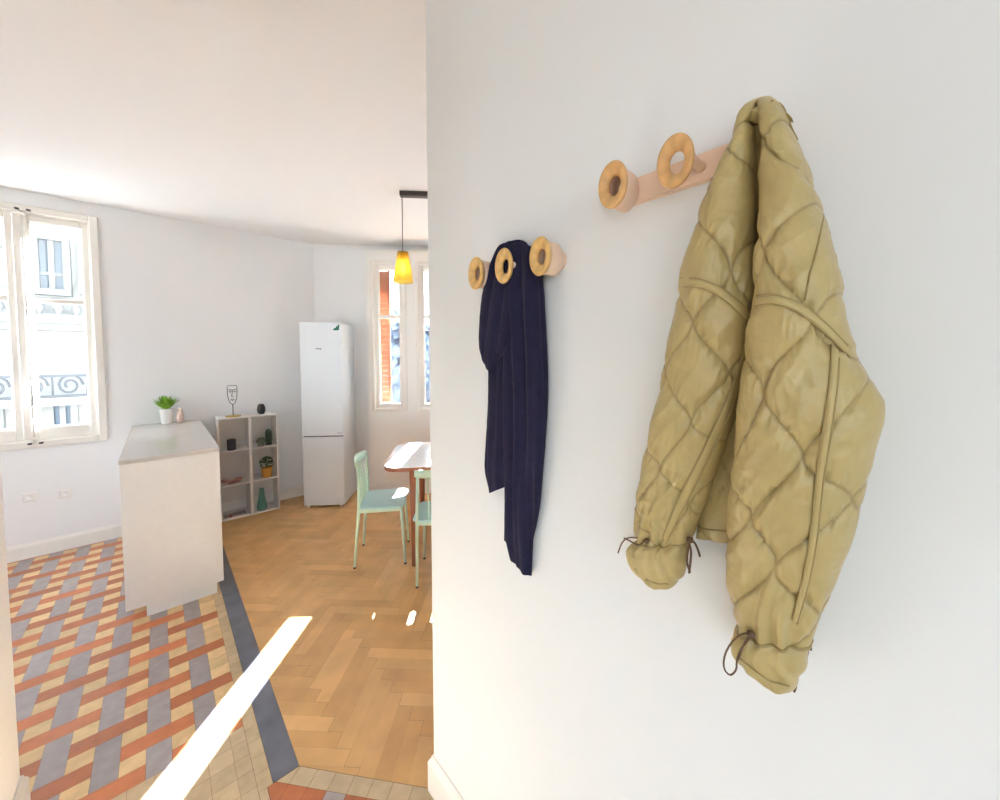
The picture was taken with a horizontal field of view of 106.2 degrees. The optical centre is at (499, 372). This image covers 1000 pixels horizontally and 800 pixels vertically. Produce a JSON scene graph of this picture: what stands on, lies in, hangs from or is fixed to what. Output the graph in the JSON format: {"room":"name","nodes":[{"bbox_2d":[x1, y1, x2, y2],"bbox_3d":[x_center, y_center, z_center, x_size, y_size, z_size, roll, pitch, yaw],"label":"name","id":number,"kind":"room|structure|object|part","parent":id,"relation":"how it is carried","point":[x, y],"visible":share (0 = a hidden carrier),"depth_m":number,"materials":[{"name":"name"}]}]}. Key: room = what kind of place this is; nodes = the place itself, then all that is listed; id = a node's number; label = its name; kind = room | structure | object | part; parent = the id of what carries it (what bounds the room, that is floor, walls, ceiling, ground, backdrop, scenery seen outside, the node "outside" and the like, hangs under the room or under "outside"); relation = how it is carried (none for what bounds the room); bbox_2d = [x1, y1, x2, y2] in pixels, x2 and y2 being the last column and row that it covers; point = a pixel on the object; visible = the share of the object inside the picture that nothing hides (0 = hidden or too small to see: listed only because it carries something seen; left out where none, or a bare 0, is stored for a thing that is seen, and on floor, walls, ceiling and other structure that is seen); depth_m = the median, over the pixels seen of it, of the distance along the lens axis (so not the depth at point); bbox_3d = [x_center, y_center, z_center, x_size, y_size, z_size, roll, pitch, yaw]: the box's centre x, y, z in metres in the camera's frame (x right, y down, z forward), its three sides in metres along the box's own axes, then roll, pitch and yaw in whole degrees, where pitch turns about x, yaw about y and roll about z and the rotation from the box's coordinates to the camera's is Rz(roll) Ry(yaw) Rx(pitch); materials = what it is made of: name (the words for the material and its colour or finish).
{"room":"entrance hallway","nodes":[
{"label":"entrance hallway","id":0,"kind":"room"},
{"bbox_2d":[0,455,19,799],"bbox_3d":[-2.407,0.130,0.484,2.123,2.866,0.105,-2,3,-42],"label":"wall","id":1,"kind":"structure","parent":0,"point":[5,622],"depth_m":1.24,"materials":[{"name":"white paint"}]},
{"bbox_2d":[13,775,30,799],"bbox_3d":[-1.822,1.516,-0.005,2.035,0.133,1.728,-2,3,-42],"label":"baseboard","id":2,"kind":"structure","parent":1,"relation":"attached to","point":[22,792],"depth_m":1.28,"materials":[{"name":"white paint"}]},
{"bbox_2d":[0,186,314,546],"bbox_3d":[-3.747,0.024,3.095,4.079,2.866,0.315,-2,3,-42],"label":"wall","id":3,"kind":"structure","parent":0,"point":[192,311],"depth_m":3.49,"materials":[{"name":"white paint"}]},
{"bbox_2d":[22,492,36,502],"bbox_3d":[-3.702,0.982,2.953,0.071,0.071,0.010,-2,3,-42],"label":"wall socket","id":4,"kind":"object","parent":3,"relation":"attached to","point":[27,497],"visible":1,"depth_m":2.95,"materials":[{"name":"white paint"}]},
{"bbox_2d":[0,201,107,451],"bbox_3d":[-3.707,-0.347,2.907,0.870,1.886,0.142,-2,3,-42],"label":"window","id":5,"kind":"structure","parent":3,"relation":"in","point":[27,432],"depth_m":2.95,"materials":[{"name":"white paint"}]},
{"bbox_3d":[-3.666,-0.342,2.915,0.036,1.806,0.032,-2,3,-42],"label":"espagnolette rod","id":6,"kind":"part","parent":5,"relation":"part of","materials":[{"name":"white paint"}]},
{"bbox_3d":[-3.641,0.170,2.917,0.037,0.175,0.021,2,3,39],"label":"handle","id":7,"kind":"part","parent":5,"relation":"part of","materials":[{"name":"white paint"}]},
{"bbox_2d":[59,489,72,498],"bbox_3d":[-3.564,0.996,3.080,0.071,0.071,0.010,-2,3,-42],"label":"wall socket","id":8,"kind":"object","parent":3,"relation":"attached to","point":[66,493],"visible":1,"depth_m":3.08,"materials":[{"name":"white paint"}]},
{"bbox_2d":[6,484,303,562],"bbox_3d":[-3.560,1.397,3.097,3.854,0.121,0.015,-2,3,-42],"label":"baseboard","id":9,"kind":"structure","parent":3,"relation":"attached to","point":[15,553],"depth_m":3.14,"materials":[{"name":"white paint"}]},
{"bbox_2d":[0,0,427,271],"bbox_3d":[-0.041,-1.411,1.541,7.560,0.105,7.665,-2,3,-42],"label":"ceiling","id":10,"kind":"structure","parent":0,"point":[305,121],"depth_m":1.96,"materials":[{"name":"white paint"}]},
{"bbox_2d":[393,190,427,283],"bbox_3d":[-0.586,-1.065,2.967,0.521,0.704,0.159,0,2,-6],"label":"pendant lamp","id":11,"kind":"object","parent":10,"relation":"hanging from","point":[402,273],"visible":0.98,"depth_m":2.92,"materials":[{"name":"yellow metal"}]},
{"bbox_3d":[-0.765,-0.828,2.959,0.159,0.233,0.159,0,2,-6],"label":"lamp shade","id":12,"kind":"part","parent":11,"relation":"part of","materials":[{"name":"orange glass"}]},
{"bbox_2d":[7,490,433,799],"bbox_3d":[-0.185,1.512,1.595,7.883,0.004,7.560,-2,3,-42],"label":"floor","id":13,"kind":"structure","parent":0,"point":[307,674],"depth_m":1.89,"materials":[{"name":"brown wood"}]},
{"bbox_2d":[118,420,223,615],"bbox_3d":[-2.558,0.973,2.928,0.476,0.976,1.536,-2,3,-42],"label":"kitchen island","id":14,"kind":"object","parent":13,"relation":"on","point":[169,474],"visible":0.99,"depth_m":2.37,"materials":[{"name":"white paint"}]},
{"bbox_2d":[118,420,219,464],"bbox_3d":[-2.560,0.497,2.907,0.476,0.025,1.536,-2,3,-42],"label":"island countertop","id":15,"kind":"structure","parent":14,"relation":"on","point":[147,442],"depth_m":2.65,"materials":[{"name":"white stone"}]},
{"bbox_2d":[153,395,177,423],"bbox_3d":[-3.026,0.335,3.410,0.197,0.260,0.204,-2,3,-42],"label":"potted plant","id":16,"kind":"object","parent":15,"relation":"on","point":[166,412],"visible":1,"depth_m":3.38,"materials":[{"name":"green plant"}]},
{"bbox_3d":[-3.033,0.397,3.413,0.107,0.136,0.107,-2,3,-42],"label":"pot","id":17,"kind":"part","parent":16,"relation":"part of","materials":[{"name":"white ceramic"}]},
{"bbox_2d":[176,408,183,422],"bbox_3d":[-2.950,0.395,3.459,0.050,0.136,0.050,-2,3,-42],"label":"bottle","id":18,"kind":"object","parent":15,"relation":"on","point":[180,416],"visible":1,"depth_m":3.44,"materials":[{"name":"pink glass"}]},
{"bbox_2d":[214,414,252,521],"bbox_3d":[-2.655,0.931,3.739,0.256,0.991,0.247,-2,3,-42],"label":"shelf unit","id":19,"kind":"object","parent":13,"relation":"on","point":[235,463],"visible":0.75,"depth_m":3.80,"materials":[{"name":"white wood"}]},
{"bbox_3d":[-2.745,0.935,3.656,0.012,0.991,0.247,-2,3,-42],"label":"panel","id":20,"kind":"part","parent":19,"relation":"part of","materials":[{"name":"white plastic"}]},
{"bbox_2d":[227,439,235,450],"bbox_3d":[-2.625,0.704,3.668,0.076,0.108,0.076,-2,3,-42],"label":"candle","id":21,"kind":"object","parent":19,"relation":"on","point":[231,443],"visible":1,"depth_m":3.64,"materials":[{"name":"black wax"}]},
{"bbox_2d":[221,476,242,483],"bbox_3d":[-2.638,1.068,3.692,0.184,0.039,0.136,-2,3,-42],"label":"decorative dish","id":22,"kind":"object","parent":19,"relation":"on","point":[234,480],"visible":1,"depth_m":3.69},
{"bbox_2d":[225,385,240,417],"bbox_3d":[-2.639,0.281,3.703,0.134,0.309,0.134,-2,3,-42],"label":"wire sculpture","id":23,"kind":"object","parent":19,"relation":"on","point":[233,415],"visible":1,"depth_m":3.70,"materials":[{"name":"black metal"}]},
{"bbox_3d":[-2.736,0.928,3.827,0.233,0.968,0.005,-2,3,-42],"label":"panel","id":24,"kind":"part","parent":19,"relation":"part of","materials":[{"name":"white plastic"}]},
{"bbox_2d":[223,510,246,518],"bbox_3d":[-2.632,1.412,3.725,0.181,0.008,0.118,-2,3,-42],"label":"magazine","id":25,"kind":"object","parent":19,"relation":"on","point":[239,513],"visible":1,"depth_m":3.72,"materials":[{"name":"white paper"}]},
{"bbox_3d":[-2.565,0.927,3.821,0.012,0.991,0.247,-2,3,-42],"label":"panel","id":26,"kind":"part","parent":19,"relation":"part of","materials":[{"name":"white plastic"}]},
{"bbox_2d":[246,411,279,514],"bbox_3d":[-2.470,0.923,3.907,0.240,0.991,0.247,-2,3,-42],"label":"shelf unit","id":27,"kind":"object","parent":13,"relation":"on","point":[259,423],"visible":0.71,"depth_m":3.96,"materials":[{"name":"white wood"}]},
{"bbox_3d":[-2.554,0.927,3.830,0.012,0.991,0.247,-2,3,-42],"label":"panel","id":28,"kind":"part","parent":27,"relation":"part of","materials":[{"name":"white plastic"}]},
{"bbox_2d":[256,437,265,446],"bbox_3d":[-2.438,0.705,3.825,0.085,0.092,0.085,-2,3,-42],"label":"cactus","id":29,"kind":"object","parent":27,"relation":"on","point":[260,441],"visible":1,"depth_m":3.80,"materials":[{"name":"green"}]},
{"bbox_2d":[257,404,265,413],"bbox_3d":[-2.462,0.377,3.868,0.078,0.103,0.078,-2,3,-42],"label":"vase","id":30,"kind":"object","parent":27,"relation":"on","point":[261,408],"visible":1,"depth_m":3.84,"materials":[{"name":"grey ceramic"}]},
{"bbox_2d":[257,488,266,510],"bbox_3d":[-2.445,1.299,3.849,0.094,0.223,0.082,-2,3,-42],"label":"vase","id":31,"kind":"object","parent":27,"relation":"on","point":[262,504],"visible":1,"depth_m":3.83,"materials":[{"name":"teal ceramic"}]},
{"bbox_3d":[-2.550,0.920,3.995,0.217,0.968,0.005,-2,3,-42],"label":"panel","id":32,"kind":"part","parent":27,"relation":"part of","materials":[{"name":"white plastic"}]},
{"bbox_2d":[259,456,273,477],"bbox_3d":[-2.409,0.972,3.875,0.131,0.214,0.143,-2,3,-42],"label":"potted plant","id":33,"kind":"object","parent":27,"relation":"on","point":[266,471],"visible":1,"depth_m":3.85,"materials":[{"name":"green plant"}]},
{"bbox_3d":[-2.410,1.029,3.877,0.105,0.099,0.105,-2,3,-42],"label":"pot","id":34,"kind":"part","parent":33,"relation":"part of","materials":[{"name":"orange"}]},
{"bbox_2d":[265,429,271,444],"bbox_3d":[-2.396,0.664,3.883,0.063,0.168,0.063,-2,3,-42],"label":"cactus","id":35,"kind":"object","parent":27,"relation":"on","point":[268,433],"visible":1,"depth_m":3.86,"materials":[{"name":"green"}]},
{"bbox_3d":[-2.385,0.920,3.984,0.012,0.991,0.247,-2,3,-42],"label":"panel","id":36,"kind":"part","parent":27,"relation":"part of","materials":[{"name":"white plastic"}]},
{"bbox_2d":[299,322,356,507],"bbox_3d":[-1.859,0.441,4.102,0.414,1.934,0.437,0,2,-5],"label":"refrigerator","id":37,"kind":"object","parent":13,"relation":"on","point":[326,348],"visible":1,"depth_m":3.90,"materials":[{"name":"white metal"}]},
{"bbox_3d":[-1.843,0.071,3.887,0.414,1.176,0.034,0,2,-5],"label":"door","id":38,"kind":"part","parent":37,"relation":"part of","materials":[{"name":"white metal"}]},
{"bbox_3d":[-1.840,1.030,3.927,0.414,0.722,0.034,0,2,-5],"label":"door","id":39,"kind":"part","parent":37,"relation":"part of","materials":[{"name":"white metal"}]},
{"bbox_2d":[353,450,409,568],"bbox_3d":[-0.937,1.047,2.990,0.391,0.811,0.391,-1,2,-10],"label":"dining chair","id":40,"kind":"object","parent":13,"relation":"on","point":[382,500],"visible":1,"depth_m":2.92,"materials":[{"name":"green paint"}]},
{"bbox_3d":[-1.063,1.066,2.786,0.062,0.775,0.029,-1,2,-10],"label":"post","id":41,"kind":"part","parent":40,"relation":"part of","materials":[{"name":"green paint"}]},
{"bbox_3d":[-1.103,0.676,2.937,0.052,0.063,0.372,-1,2,-10],"label":"rail","id":42,"kind":"part","parent":40,"relation":"part of","materials":[{"name":"green paint"}]},
{"bbox_3d":[-1.122,1.052,3.123,0.061,0.775,0.029,-1,2,-10],"label":"post","id":43,"kind":"part","parent":40,"relation":"part of","materials":[{"name":"green paint"}]},
{"bbox_3d":[-0.898,1.030,2.811,0.304,0.027,0.019,-1,2,-10],"label":"seat rail","id":44,"kind":"part","parent":40,"relation":"part of","materials":[{"name":"green paint"}]},
{"bbox_3d":[-0.919,1.004,2.993,0.341,0.018,0.388,-1,2,-10],"label":"seat","id":45,"kind":"part","parent":40,"relation":"part of","materials":[{"name":"teal plastic"}]},
{"bbox_3d":[-0.738,1.233,2.852,0.048,0.434,0.025,0,2,8],"label":"leg","id":46,"kind":"part","parent":40,"relation":"part of","materials":[{"name":"green paint"}]},
{"bbox_3d":[-0.795,1.219,3.183,0.048,0.434,0.025,-1,3,-28],"label":"leg","id":47,"kind":"part","parent":40,"relation":"part of","materials":[{"name":"green paint"}]},
{"bbox_2d":[384,442,430,566],"bbox_3d":[-0.246,1.059,3.244,1.344,0.761,0.803,-1,2,-7],"label":"dining table","id":48,"kind":"object","parent":13,"relation":"on","point":[407,457],"visible":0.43,"depth_m":2.92,"materials":[{"name":"white laminate"}]},
{"bbox_3d":[-0.646,1.095,2.828,0.065,0.726,0.065,-1,2,-7],"label":"leg","id":49,"kind":"part","parent":48,"relation":"part of","materials":[{"name":"brown wood"}]},
{"bbox_3d":[-0.738,1.065,3.549,0.065,0.726,0.065,-1,2,-7],"label":"leg","id":50,"kind":"part","parent":48,"relation":"part of","materials":[{"name":"brown wood"}]},
{"bbox_2d":[413,470,430,588],"bbox_3d":[-0.416,1.056,2.737,0.391,0.811,0.391,0,2,-4],"label":"dining chair","id":51,"kind":"object","parent":13,"relation":"on","point":[422,517],"visible":0.42,"depth_m":2.57,"materials":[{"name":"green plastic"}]},
{"bbox_3d":[-0.567,1.074,2.567,0.029,0.775,0.061,0,2,-4],"label":"post","id":52,"kind":"part","parent":51,"relation":"part of","materials":[{"name":"green paint"}]},
{"bbox_3d":[-0.419,1.013,2.754,0.388,0.018,0.341,0,2,-4],"label":"seat","id":53,"kind":"part","parent":51,"relation":"part of","materials":[{"name":"teal"}]},
{"bbox_3d":[-0.397,0.690,2.553,0.372,0.063,0.052,0,2,-4],"label":"rail","id":54,"kind":"part","parent":51,"relation":"part of","materials":[{"name":"green paint"}]},
{"bbox_3d":[-0.397,1.038,2.593,0.346,0.027,0.017,0,2,-4],"label":"seat rail","id":55,"kind":"part","parent":51,"relation":"part of","materials":[{"name":"green paint"}]},
{"bbox_3d":[-0.585,1.230,2.904,0.025,0.434,0.048,-1,3,-22],"label":"leg","id":56,"kind":"part","parent":51,"relation":"part of","materials":[{"name":"green paint"}]},
{"bbox_2d":[313,244,430,484],"bbox_3d":[-0.195,-0.048,4.495,4.308,2.866,0.315,0,2,-4],"label":"wall","id":57,"kind":"structure","parent":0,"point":[340,277],"depth_m":4.32,"materials":[{"name":"white paint"}]},
{"bbox_2d":[380,271,391,402],"bbox_3d":[-1.375,-0.413,4.393,0.185,1.617,0.025,0,2,-4],"label":"shutter","id":58,"kind":"object","parent":57,"relation":"attached to","point":[384,276],"visible":0.48,"depth_m":4.39,"materials":[{"name":"orange wood"}]},
{"bbox_2d":[370,260,407,411],"bbox_3d":[-1.258,-0.409,4.286,0.394,1.701,0.097,0,2,-4],"label":"window","id":59,"kind":"structure","parent":57,"relation":"attached to","point":[376,266],"depth_m":4.26,"materials":[{"name":"white paint"}]},
{"bbox_2d":[369,482,430,493],"bbox_3d":[0.177,1.325,4.486,3.375,0.121,0.161,0,2,-4],"label":"baseboard","id":60,"kind":"structure","parent":57,"relation":"attached to","point":[385,485],"depth_m":4.31,"materials":[{"name":"white paint"}]},
{"bbox_2d":[415,261,429,410],"bbox_3d":[-0.616,-0.413,4.330,0.683,1.701,0.097,0,2,-4],"label":"window","id":61,"kind":"structure","parent":57,"relation":"attached to","point":[420,266],"depth_m":4.28,"materials":[{"name":"white paint"}]},
{"bbox_2d":[425,0,999,799],"bbox_3d":[0.994,0.137,0.037,0.126,2.866,3.538,-2,3,-42],"label":"wall","id":62,"kind":"structure","parent":0,"point":[575,678],"depth_m":0.67,"materials":[{"name":"white paint"}]},
{"bbox_2d":[428,754,464,799],"bbox_3d":[1.290,1.489,0.371,0.962,0.133,3.555,-2,3,-42],"label":"baseboard","id":63,"kind":"structure","parent":62,"relation":"attached to","point":[440,786],"depth_m":1.31,"materials":[{"name":"white paint"}]},
{"bbox_2d":[468,236,566,289],"bbox_3d":[0.035,-0.259,0.927,0.071,0.086,0.284,-2,3,-42],"label":"coat rack","id":64,"kind":"object","parent":62,"relation":"attached to","point":[546,257],"visible":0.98,"depth_m":0.85,"materials":[{"name":"beige wood"}]},
{"bbox_2d":[479,240,547,575],"bbox_3d":[0.021,0.089,0.960,0.063,0.845,0.232,-2,3,-42],"label":"scarf","id":65,"kind":"object","parent":64,"relation":"hanging from","point":[512,319],"visible":0.91,"depth_m":0.93,"materials":[{"name":"blue fabric"}]},
{"bbox_3d":[0.056,-0.260,0.946,0.015,0.045,0.270,-2,3,-42],"label":"rail","id":66,"kind":"part","parent":64,"relation":"part of","materials":[{"name":"wood"}]},
{"bbox_2d":[598,96,776,211],"bbox_3d":[0.305,-0.342,0.626,0.071,0.086,0.284,-2,3,-42],"label":"coat rack","id":67,"kind":"object","parent":62,"relation":"attached to","point":[694,170],"visible":0.7,"depth_m":0.65,"materials":[{"name":"beige wood"}]},
{"bbox_3d":[0.326,-0.343,0.645,0.015,0.045,0.270,-2,3,-42],"label":"rail","id":68,"kind":"part","parent":67,"relation":"part of","materials":[{"name":"wood"}]},
{"bbox_2d":[617,96,885,693],"bbox_3d":[0.337,0.032,0.553,0.152,0.819,0.329,-2,3,-29],"label":"quilted jacket","id":69,"kind":"object","parent":67,"relation":"hanging from","point":[767,421],"visible":1,"depth_m":0.48,"materials":[{"name":"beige fabric"}]},
{"bbox_3d":[0.366,-0.046,0.561,0.081,0.656,0.137,-2,3,-42],"label":"panel","id":70,"kind":"part","parent":69,"relation":"part of","materials":[{"name":"green fabric"}]},
{"label":"outside","id":71,"kind":"structure","parent":0,"visible":0},
{"bbox_2d":[0,219,88,428],"bbox_3d":[-13.560,-0.288,7.920,12.739,19.950,6.772,-2,3,-42],"label":"window glass","id":72,"kind":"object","parent":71,"point":[56,256],"visible":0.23,"depth_m":7.85,"materials":[{"name":"grey"}]},
{"bbox_3d":[-11.499,-1.226,5.561,12.390,0.293,0.158,-2,3,-42],"label":"balcony railing","id":73,"kind":"part","parent":72,"relation":"part of","materials":[{"name":"grey"}]},
{"bbox_3d":[-11.520,-0.157,5.634,12.600,1.850,0.640,-2,3,-42],"label":"cornice","id":74,"kind":"part","parent":72,"relation":"part of","materials":[{"name":"grey"}]},
{"bbox_3d":[-11.313,0.364,5.480,12.739,0.443,0.063,-2,3,-42],"label":"balcony railing","id":75,"kind":"part","parent":72,"relation":"part of","materials":[{"name":"grey"}]},
{"bbox_2d":[45,241,48,286],"bbox_3d":[-9.423,-2.256,7.832,0.071,0.939,0.017,-2,3,-42],"label":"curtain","id":76,"kind":"object","parent":72,"relation":"hanging from","point":[46,252],"depth_m":7.82,"materials":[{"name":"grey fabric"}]},
{"bbox_3d":[-9.404,-2.242,7.876,0.326,1.013,0.012,-2,3,-42],"label":"pane","id":77,"kind":"part","parent":72,"relation":"part of","materials":[{"name":"grey"}]},
{"bbox_3d":[-9.358,1.060,8.048,0.237,0.775,0.012,-2,3,-42],"label":"pane","id":78,"kind":"part","parent":72,"relation":"part of","materials":[{"name":"blue glass"}]},
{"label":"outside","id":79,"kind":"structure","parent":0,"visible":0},
{"bbox_2d":[381,309,428,402],"bbox_3d":[-5.178,3.145,16.112,4.287,12.367,4.505,-2,3,-42],"label":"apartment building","id":80,"kind":"structure","parent":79,"point":[395,344],"depth_m":14.72,"materials":[{"name":"white"}]},
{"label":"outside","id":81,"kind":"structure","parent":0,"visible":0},
{"bbox_2d":[425,325,429,402],"bbox_3d":[-4.321,3.167,21.089,4.255,11.894,4.500,-2,3,-42],"label":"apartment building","id":82,"kind":"structure","parent":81,"point":[427,375],"depth_m":19.27,"materials":[{"name":"white"}]}
]}

